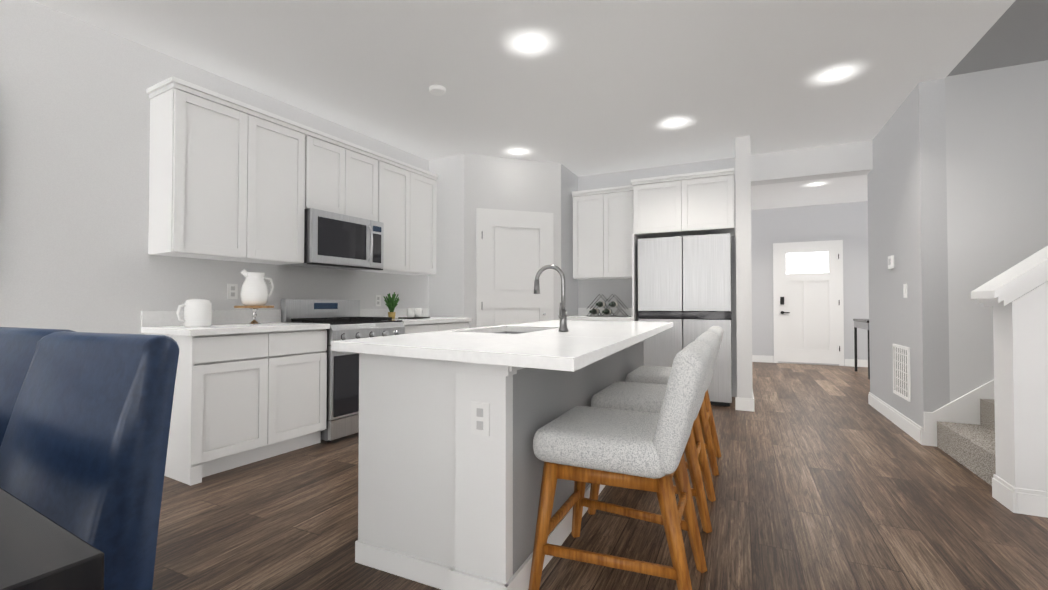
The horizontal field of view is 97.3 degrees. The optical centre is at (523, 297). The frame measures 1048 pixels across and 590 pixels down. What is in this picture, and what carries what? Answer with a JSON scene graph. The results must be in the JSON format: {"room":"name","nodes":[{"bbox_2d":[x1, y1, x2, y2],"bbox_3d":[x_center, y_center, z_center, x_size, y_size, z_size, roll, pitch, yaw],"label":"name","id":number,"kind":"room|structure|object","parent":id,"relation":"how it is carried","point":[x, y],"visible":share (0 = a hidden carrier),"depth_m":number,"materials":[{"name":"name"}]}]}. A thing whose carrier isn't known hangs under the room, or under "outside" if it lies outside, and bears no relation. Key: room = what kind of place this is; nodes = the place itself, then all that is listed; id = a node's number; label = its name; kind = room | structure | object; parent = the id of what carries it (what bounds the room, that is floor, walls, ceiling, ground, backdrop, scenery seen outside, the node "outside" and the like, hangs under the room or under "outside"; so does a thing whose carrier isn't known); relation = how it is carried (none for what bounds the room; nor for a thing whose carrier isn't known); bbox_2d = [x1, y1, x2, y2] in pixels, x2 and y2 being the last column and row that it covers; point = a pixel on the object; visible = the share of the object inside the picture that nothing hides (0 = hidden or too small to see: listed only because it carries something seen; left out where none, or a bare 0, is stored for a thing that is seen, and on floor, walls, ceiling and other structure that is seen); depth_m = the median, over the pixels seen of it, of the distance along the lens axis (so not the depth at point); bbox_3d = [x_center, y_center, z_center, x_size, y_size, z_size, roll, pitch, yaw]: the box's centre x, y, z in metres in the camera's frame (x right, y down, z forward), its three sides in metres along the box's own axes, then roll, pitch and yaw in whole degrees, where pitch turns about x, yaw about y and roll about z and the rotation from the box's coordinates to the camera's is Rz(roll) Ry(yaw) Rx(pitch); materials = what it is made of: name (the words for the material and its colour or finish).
{"room":"dining room and kitchen","nodes":[
{"label":"dining room and kitchen","id":0,"kind":"room"},
{"bbox_2d":[0,0,463,333],"bbox_3d":[-2.829,-0.287,2.047,0.670,2.760,7.790,-1,-1,30],"label":"wall","id":1,"kind":"structure","parent":0,"point":[74,155],"depth_m":2.84,"materials":[{"name":"paint"}]},
{"bbox_2d":[146,76,253,259],"bbox_3d":[-2.218,-0.824,3.148,0.350,1.090,0.477,-1,-1,30],"label":"upper cabinet","id":2,"kind":"object","parent":1,"relation":"attached to","point":[231,179],"depth_m":3.03,"materials":[{"name":"white wood"}]},
{"bbox_2d":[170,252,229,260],"bbox_3d":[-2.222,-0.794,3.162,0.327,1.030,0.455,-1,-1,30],"label":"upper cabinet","id":3,"kind":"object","parent":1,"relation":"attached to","point":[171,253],"depth_m":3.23,"materials":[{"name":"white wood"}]},
{"bbox_2d":[227,284,237,298],"bbox_3d":[-2.211,-0.043,3.494,0.008,0.108,0.074,-1,-1,30],"label":"outlet","id":4,"kind":"object","parent":1,"relation":"attached to","point":[232,291],"depth_m":3.49,"materials":[{"name":"white plastic"}]},
{"bbox_2d":[230,260,284,264],"bbox_3d":[-1.997,-0.787,3.558,0.327,1.030,0.455,-1,-1,30],"label":"upper cabinet","id":5,"kind":"object","parent":1,"relation":"attached to","point":[251,261],"depth_m":3.53,"materials":[{"name":"white wood"}]},
{"bbox_2d":[250,107,309,263],"bbox_3d":[-1.987,-0.817,3.554,0.350,1.090,0.457,-1,-1,30],"label":"upper cabinet","id":6,"kind":"object","parent":1,"relation":"attached to","point":[281,144],"depth_m":3.50,"materials":[{"name":"white wood"}]},
{"bbox_2d":[310,127,349,215],"bbox_3d":[-1.781,-0.811,3.917,0.350,1.090,0.378,-1,-1,30],"label":"upper cabinet","id":7,"kind":"object","parent":1,"relation":"attached to","point":[329,154],"depth_m":3.88,"materials":[{"name":"white wood"}]},
{"bbox_2d":[285,208,383,269],"bbox_3d":[-1.639,-0.477,4.048,0.460,0.446,0.744,-1,-1,30],"label":"microwave","id":8,"kind":"object","parent":7,"relation":"attached to","point":[332,240],"visible":0.92,"depth_m":3.89,"materials":[{"name":"metal"}]},
{"bbox_2d":[350,142,381,271],"bbox_3d":[-1.594,-0.806,4.246,0.350,1.090,0.378,-1,-1,30],"label":"upper cabinet","id":9,"kind":"object","parent":1,"relation":"attached to","point":[365,164],"depth_m":4.21,"materials":[{"name":"white wood"}]},
{"bbox_2d":[375,295,380,305],"bbox_3d":[-1.504,0.035,4.741,0.008,0.103,0.068,-1,-1,30],"label":"outlet","id":10,"kind":"object","parent":1,"relation":"attached to","point":[377,297],"depth_m":4.74,"materials":[{"name":"white plastic"}]},
{"bbox_2d":[377,154,413,274],"bbox_3d":[-1.398,-0.800,4.591,0.350,1.090,0.417,-1,-1,30],"label":"upper cabinet","id":11,"kind":"object","parent":1,"relation":"attached to","point":[397,176],"depth_m":4.56,"materials":[{"name":"white wood"}]},
{"bbox_2d":[406,166,437,274],"bbox_3d":[-1.192,-0.794,4.954,0.350,1.090,0.417,-1,-1,30],"label":"upper cabinet","id":12,"kind":"object","parent":1,"relation":"attached to","point":[425,182],"depth_m":4.90,"materials":[{"name":"white wood"}]},
{"bbox_2d":[464,154,551,327],"bbox_3d":[-0.191,-0.232,5.432,0.810,2.760,0.892,0,-1,25],"label":"wall","id":13,"kind":"structure","parent":0,"point":[493,182],"depth_m":5.29,"materials":[{"name":"paint"}]},
{"bbox_2d":[476,208,553,326],"bbox_3d":[-0.095,0.072,5.337,0.693,2.150,0.652,0,-1,25],"label":"door","id":14,"kind":"structure","parent":13,"relation":"attached to","point":[514,251],"depth_m":5.33,"materials":[{"name":"white wood"}]},
{"bbox_2d":[32,0,1047,176],"bbox_3d":[0.345,-1.831,1.199,8.800,0.300,9.280,0,-1,25],"label":"ceiling","id":15,"kind":"structure","parent":0,"point":[593,87],"depth_m":3.22,"materials":[{"name":"paint"}]},
{"bbox_2d":[429,85,445,95],"bbox_3d":[-0.682,-1.626,3.627,0.130,0.030,0.130,0,-1,25],"label":"smoke detector","id":16,"kind":"object","parent":15,"relation":"attached to","point":[438,90],"visible":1,"depth_m":3.60,"materials":[{"name":"white plastic"}]},
{"bbox_2d":[552,163,577,319],"bbox_3d":[0.549,-0.224,5.891,0.120,2.760,0.744,0,-1,25],"label":"wall","id":17,"kind":"structure","parent":0,"point":[564,182],"depth_m":5.64,"materials":[{"name":"paint"}]},
{"bbox_2d":[152,362,1047,589],"bbox_3d":[1.198,1.159,2.971,8.800,0.100,13.300,0,-1,25],"label":"floor","id":18,"kind":"structure","parent":0,"point":[828,477],"depth_m":2.26,"materials":[{"name":"brown wood"}]},
{"bbox_2d":[0,327,75,446],"bbox_3d":[-1.728,0.588,1.219,0.490,0.983,0.687,0,-1,24],"label":"dining chair","id":19,"kind":"object","parent":18,"relation":"on","point":[17,347],"visible":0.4,"depth_m":1.40,"materials":[{"name":"blue leather"}]},
{"bbox_2d":[0,487,103,589],"bbox_3d":[-1.685,0.684,0.580,2.133,0.772,1.097,-1,-1,30],"label":"dining table","id":20,"kind":"object","parent":18,"relation":"on","point":[39,551],"visible":1,"depth_m":0.53,"materials":[{"name":"grey wood"}]},
{"bbox_2d":[0,331,179,589],"bbox_3d":[-1.226,0.584,0.948,0.490,0.983,0.687,0,-1,22],"label":"dining chair","id":21,"kind":"object","parent":18,"relation":"on","point":[83,450],"visible":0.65,"depth_m":1.11,"materials":[{"name":"blue leather"}]},
{"bbox_2d":[141,310,329,485],"bbox_3d":[-1.984,0.604,3.246,0.640,1.020,0.945,-1,-1,30],"label":"base cabinet","id":22,"kind":"object","parent":18,"relation":"on","point":[244,394],"visible":0.94,"depth_m":3.00,"materials":[{"name":"white wood"}]},
{"bbox_2d":[176,299,211,326],"bbox_3d":[-2.163,0.103,3.022,0.156,0.183,0.202,-1,-1,30],"label":"mug","id":23,"kind":"object","parent":22,"relation":"on","point":[197,312],"visible":1,"depth_m":2.98,"materials":[{"name":"white ceramic"}]},
{"bbox_2d":[234,269,273,324],"bbox_3d":[-1.952,0.000,3.354,0.256,0.399,0.273,-1,-1,30],"label":"pitcher","id":24,"kind":"object","parent":22,"relation":"on","point":[254,289],"visible":1,"depth_m":3.29,"materials":[{"name":"white ceramic"}]},
{"bbox_2d":[281,299,404,441],"bbox_3d":[-1.526,0.572,3.976,0.702,1.105,0.761,-1,-1,30],"label":"range","id":25,"kind":"object","parent":18,"relation":"on","point":[344,319],"visible":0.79,"depth_m":3.68,"materials":[{"name":"metal"}]},
{"bbox_2d":[360,308,471,333],"bbox_3d":[-1.110,0.628,4.785,0.640,1.019,1.045,-1,-1,30],"label":"base cabinet","id":26,"kind":"object","parent":18,"relation":"on","point":[431,324],"visible":0.12,"depth_m":4.68,"materials":[{"name":"white"}]},
{"bbox_2d":[384,292,398,318],"bbox_3d":[-1.308,0.086,4.580,0.154,0.266,0.170,-1,-1,30],"label":"potted plant","id":27,"kind":"object","parent":26,"relation":"on","point":[391,304],"visible":0.98,"depth_m":4.55,"materials":[{"name":"green plant"}]},
{"bbox_2d":[398,308,429,318],"bbox_3d":[-1.151,0.170,4.842,0.200,0.108,0.260,-1,-1,30],"label":"cups","id":28,"kind":"object","parent":26,"relation":"on","point":[414,313],"visible":1,"depth_m":4.77,"materials":[{"name":"white ceramic"}]},
{"bbox_2d":[331,320,672,589],"bbox_3d":[0.225,0.650,2.823,1.170,0.915,2.910,0,-1,25],"label":"kitchen island","id":29,"kind":"object","parent":18,"relation":"on","point":[450,463],"visible":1,"depth_m":1.76,"materials":[{"name":"white wood"}]},
{"bbox_2d":[534,265,567,331],"bbox_3d":[0.136,0.004,2.498,0.201,0.364,0.102,0,-1,25],"label":"faucet","id":30,"kind":"object","parent":29,"relation":"on","point":[563,318],"visible":1,"depth_m":2.48,"materials":[{"name":"silver metal"}]},
{"bbox_2d":[567,234,640,320],"bbox_3d":[0.976,0.224,5.629,0.860,1.856,0.642,0,-1,25],"label":"lower cabinet","id":31,"kind":"object","parent":18,"relation":"on","point":[631,313],"visible":0.1,"depth_m":5.31,"materials":[{"name":"white"}]},
{"bbox_2d":[587,294,627,316],"bbox_3d":[1.014,0.100,5.661,0.487,0.272,0.297,0,-1,25],"label":"wine rack","id":32,"kind":"object","parent":31,"relation":"on","point":[595,311],"visible":1,"depth_m":5.65,"materials":[{"name":"black metal"}]},
{"bbox_2d":[529,341,710,589],"bbox_3d":[0.391,0.635,1.784,0.605,0.916,0.519,0,-1,25],"label":"stool","id":33,"kind":"object","parent":18,"relation":"on","point":[581,446],"visible":1,"depth_m":1.61,"materials":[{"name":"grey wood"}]},
{"bbox_2d":[588,332,718,532],"bbox_3d":[0.700,0.646,2.445,0.605,0.916,0.519,0,-1,25],"label":"stool","id":34,"kind":"object","parent":18,"relation":"on","point":[636,396],"visible":0.44,"depth_m":2.29,"materials":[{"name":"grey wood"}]},
{"bbox_2d":[625,326,723,475],"bbox_3d":[1.035,0.657,3.160,0.605,0.916,0.519,0,-1,25],"label":"stool","id":35,"kind":"object","parent":18,"relation":"on","point":[651,374],"visible":0.35,"depth_m":3.00,"materials":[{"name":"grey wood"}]},
{"bbox_2d":[638,233,731,405],"bbox_3d":[1.834,0.245,5.234,0.955,1.800,0.590,0,-1,25],"label":"fridge","id":36,"kind":"object","parent":18,"relation":"on","point":[684,285],"visible":0.65,"depth_m":4.95,"materials":[{"name":"grey metal"}]},
{"bbox_2d":[853,319,869,378],"bbox_3d":[5.219,0.755,6.892,0.320,0.835,0.900,0,-1,25],"label":"console table","id":37,"kind":"object","parent":18,"relation":"on","point":[862,323],"visible":0.48,"depth_m":6.97,"materials":[{"name":"metal"}]},
{"bbox_2d":[937,399,995,485],"bbox_3d":[4.197,-0.136,2.374,2.940,2.470,1.019,0,-1,25],"label":"stairs","id":38,"kind":"structure","parent":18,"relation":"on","point":[970,447],"depth_m":3.09,"materials":[{"name":"beige carpet"}]},
{"bbox_2d":[578,140,872,396],"bbox_3d":[2.206,-0.260,5.526,3.193,2.820,0.220,0,-1,25],"label":"wall","id":39,"kind":"structure","parent":0,"point":[590,291],"depth_m":5.30,"materials":[{"name":"paint"}]},
{"bbox_2d":[572,185,633,279],"bbox_3d":[1.038,-0.781,5.776,0.808,1.090,0.350,0,-1,25],"label":"upper cabinet","id":40,"kind":"object","parent":39,"relation":"attached to","point":[603,225],"visible":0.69,"depth_m":5.64,"materials":[{"name":"white wood"}]},
{"bbox_2d":[631,168,734,238],"bbox_3d":[1.824,-1.023,5.279,1.074,0.622,0.590,0,-1,25],"label":"upper cabinet","id":41,"kind":"object","parent":39,"relation":"attached to","point":[694,203],"visible":0.98,"depth_m":5.02,"materials":[{"name":"white wood"}]},
{"bbox_2d":[735,136,752,398],"bbox_3d":[2.405,-0.238,5.051,0.140,2.760,0.910,0,-1,25],"label":"wall","id":42,"kind":"structure","parent":0,"point":[743,259],"depth_m":4.64,"materials":[{"name":"paint"}]},
{"bbox_2d":[748,395,754,411],"bbox_3d":[2.462,1.079,4.995,0.040,0.125,0.926,0,-1,25],"label":"baseboard","id":43,"kind":"structure","parent":42,"relation":"attached to","point":[750,401],"depth_m":4.58,"materials":[{"name":"white wood"}]},
{"bbox_2d":[751,201,866,365],"bbox_3d":[4.286,-0.209,8.642,5.500,2.820,0.150,0,-1,25],"label":"wall","id":44,"kind":"structure","parent":0,"point":[847,223],"depth_m":8.18,"materials":[{"name":"paint"}]},
{"bbox_2d":[752,355,773,362],"bbox_3d":[3.223,1.144,9.026,2.930,0.125,0.014,0,-1,25],"label":"baseboard","id":45,"kind":"structure","parent":44,"relation":"attached to","point":[755,358],"depth_m":8.47,"materials":[{"name":"white wood"}]},
{"bbox_2d":[773,240,843,365],"bbox_3d":[5.028,0.103,8.175,1.065,2.180,0.055,0,-1,25],"label":"door","id":46,"kind":"structure","parent":44,"relation":"attached to","point":[808,310],"depth_m":8.18,"materials":[{"name":"white wood"}]},
{"bbox_2d":[845,359,867,366],"bbox_3d":[6.067,1.123,7.694,1.190,0.125,0.014,0,-1,25],"label":"baseboard","id":47,"kind":"structure","parent":44,"relation":"attached to","point":[848,362],"depth_m":7.86,"materials":[{"name":"white wood"}]},
{"bbox_2d":[751,175,867,209],"bbox_3d":[3.508,-1.706,7.005,5.200,0.120,3.920,0,-1,25],"label":"ceiling","id":48,"kind":"structure","parent":0,"point":[849,189],"depth_m":7.30,"materials":[{"name":"paint"}]},
{"bbox_2d":[867,201,868,359],"bbox_3d":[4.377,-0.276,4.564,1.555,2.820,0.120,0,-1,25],"label":"wall","id":49,"kind":"structure","parent":0,"point":[867,201],"depth_m":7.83,"materials":[{"name":"paint"}]},
{"bbox_2d":[867,78,949,427],"bbox_3d":[3.431,-0.252,4.195,0.155,2.760,1.590,0,-1,25],"label":"wall","id":50,"kind":"structure","parent":0,"point":[907,200],"depth_m":3.68,"materials":[{"name":"paint"}]},
{"bbox_2d":[888,255,893,268],"bbox_3d":[3.320,-0.315,4.171,0.023,0.115,0.110,0,-1,25],"label":"thermostat","id":51,"kind":"object","parent":50,"relation":"attached to","point":[891,262],"visible":1,"depth_m":4.15,"materials":[{"name":"white plastic"}]},
{"bbox_2d":[868,392,926,445],"bbox_3d":[3.350,1.066,4.203,0.014,0.125,1.606,0,-1,25],"label":"baseboard","id":52,"kind":"structure","parent":50,"relation":"attached to","point":[914,430],"depth_m":3.97,"materials":[{"name":"white wood"}]},
{"bbox_2d":[892,344,910,401],"bbox_3d":[3.227,0.634,3.945,0.012,0.440,0.430,0,-1,25],"label":"air vent","id":53,"kind":"object","parent":50,"relation":"in","point":[901,374],"visible":1,"depth_m":3.93,"materials":[{"name":"white plastic"}]},
{"bbox_2d":[903,284,906,297],"bbox_3d":[3.175,-0.052,3.843,0.010,0.115,0.072,0,-1,25],"label":"light switch","id":54,"kind":"object","parent":50,"relation":"attached to","point":[905,290],"visible":0.96,"depth_m":3.83,"materials":[{"name":"white plastic"}]},
{"bbox_2d":[945,60,1047,401],"bbox_3d":[4.375,-0.278,2.953,2.610,2.772,0.140,0,-1,25],"label":"wall","id":55,"kind":"structure","parent":0,"point":[997,163],"depth_m":3.35,"materials":[{"name":"paint"}]},
{"bbox_2d":[924,379,993,431],"bbox_3d":[4.263,-0.063,2.916,2.745,2.341,0.014,0,-1,25],"label":"trim","id":56,"kind":"structure","parent":55,"relation":"attached to","point":[965,408],"depth_m":3.38,"materials":[{"name":"white wood"}]},
{"bbox_2d":[993,281,1047,491],"bbox_3d":[3.573,-0.319,1.993,2.248,2.824,0.200,0,-1,25],"label":"wall","id":57,"kind":"structure","parent":0,"point":[1020,332],"depth_m":2.35,"materials":[{"name":"white paint"}]},
{"bbox_2d":[971,246,1047,305],"bbox_3d":[3.537,-0.902,2.019,2.328,1.887,0.270,0,-1,25],"label":"trim","id":58,"kind":"structure","parent":57,"relation":"attached to","point":[1018,280],"depth_m":2.37,"materials":[{"name":"white wood"}]},
{"bbox_2d":[992,474,1047,517],"bbox_3d":[3.562,1.030,1.967,2.264,0.125,0.216,0,-1,25],"label":"baseboard","id":59,"kind":"structure","parent":57,"relation":"attached to","point":[1020,500],"depth_m":2.34,"materials":[{"name":"white wood"}]},
{"bbox_3d":[0.041,-1.649,2.990,0.176,0.004,0.176,0,-1,25],"label":"recessed light","id":60,"kind":"object","parent":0,"visible":0},
{"bbox_2d":[515,34,545,51],"bbox_3d":[0.041,-1.645,2.990,0.520,0.001,0.520,0,-1,25],"label":"recessed light","id":61,"kind":"object","parent":60,"relation":"attached to","point":[530,43],"visible":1,"depth_m":2.99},
{"bbox_3d":[2.294,-1.642,3.392,0.176,0.004,0.176,0,-1,25],"label":"recessed light","id":62,"kind":"object","parent":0,"visible":0},
{"bbox_2d":[819,67,852,80],"bbox_3d":[2.294,-1.638,3.392,0.520,0.001,0.520,0,-1,25],"label":"recessed light","id":63,"kind":"object","parent":62,"relation":"attached to","point":[836,74],"visible":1,"depth_m":3.39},
{"bbox_3d":[1.408,-1.628,4.297,0.176,0.004,0.176,0,-1,25],"label":"recessed light","id":64,"kind":"object","parent":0,"visible":0},
{"bbox_2d":[664,118,686,126],"bbox_3d":[1.408,-1.624,4.297,0.520,0.001,0.520,0,-1,25],"label":"recessed light","id":65,"kind":"object","parent":64,"relation":"attached to","point":[674,122],"visible":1,"depth_m":4.29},
{"bbox_3d":[-0.067,-1.615,5.107,0.176,0.004,0.176,0,-1,25],"label":"recessed light","id":66,"kind":"object","parent":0,"visible":0},
{"bbox_2d":[509,149,526,154],"bbox_3d":[-0.067,-1.611,5.107,0.520,0.001,0.520,0,-1,25],"label":"recessed light","id":67,"kind":"object","parent":66,"relation":"attached to","point":[517,151],"visible":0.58,"depth_m":5.10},
{"bbox_3d":[4.258,-1.648,6.719,0.176,0.004,0.176,0,-1,25],"label":"recessed light","id":68,"kind":"object","parent":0,"visible":0},
{"bbox_2d":[808,182,823,185],"bbox_3d":[4.258,-1.644,6.719,0.520,0.001,0.520,0,-1,25],"label":"recessed light","id":69,"kind":"object","parent":68,"relation":"attached to","point":[817,184],"visible":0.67,"depth_m":6.73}
]}

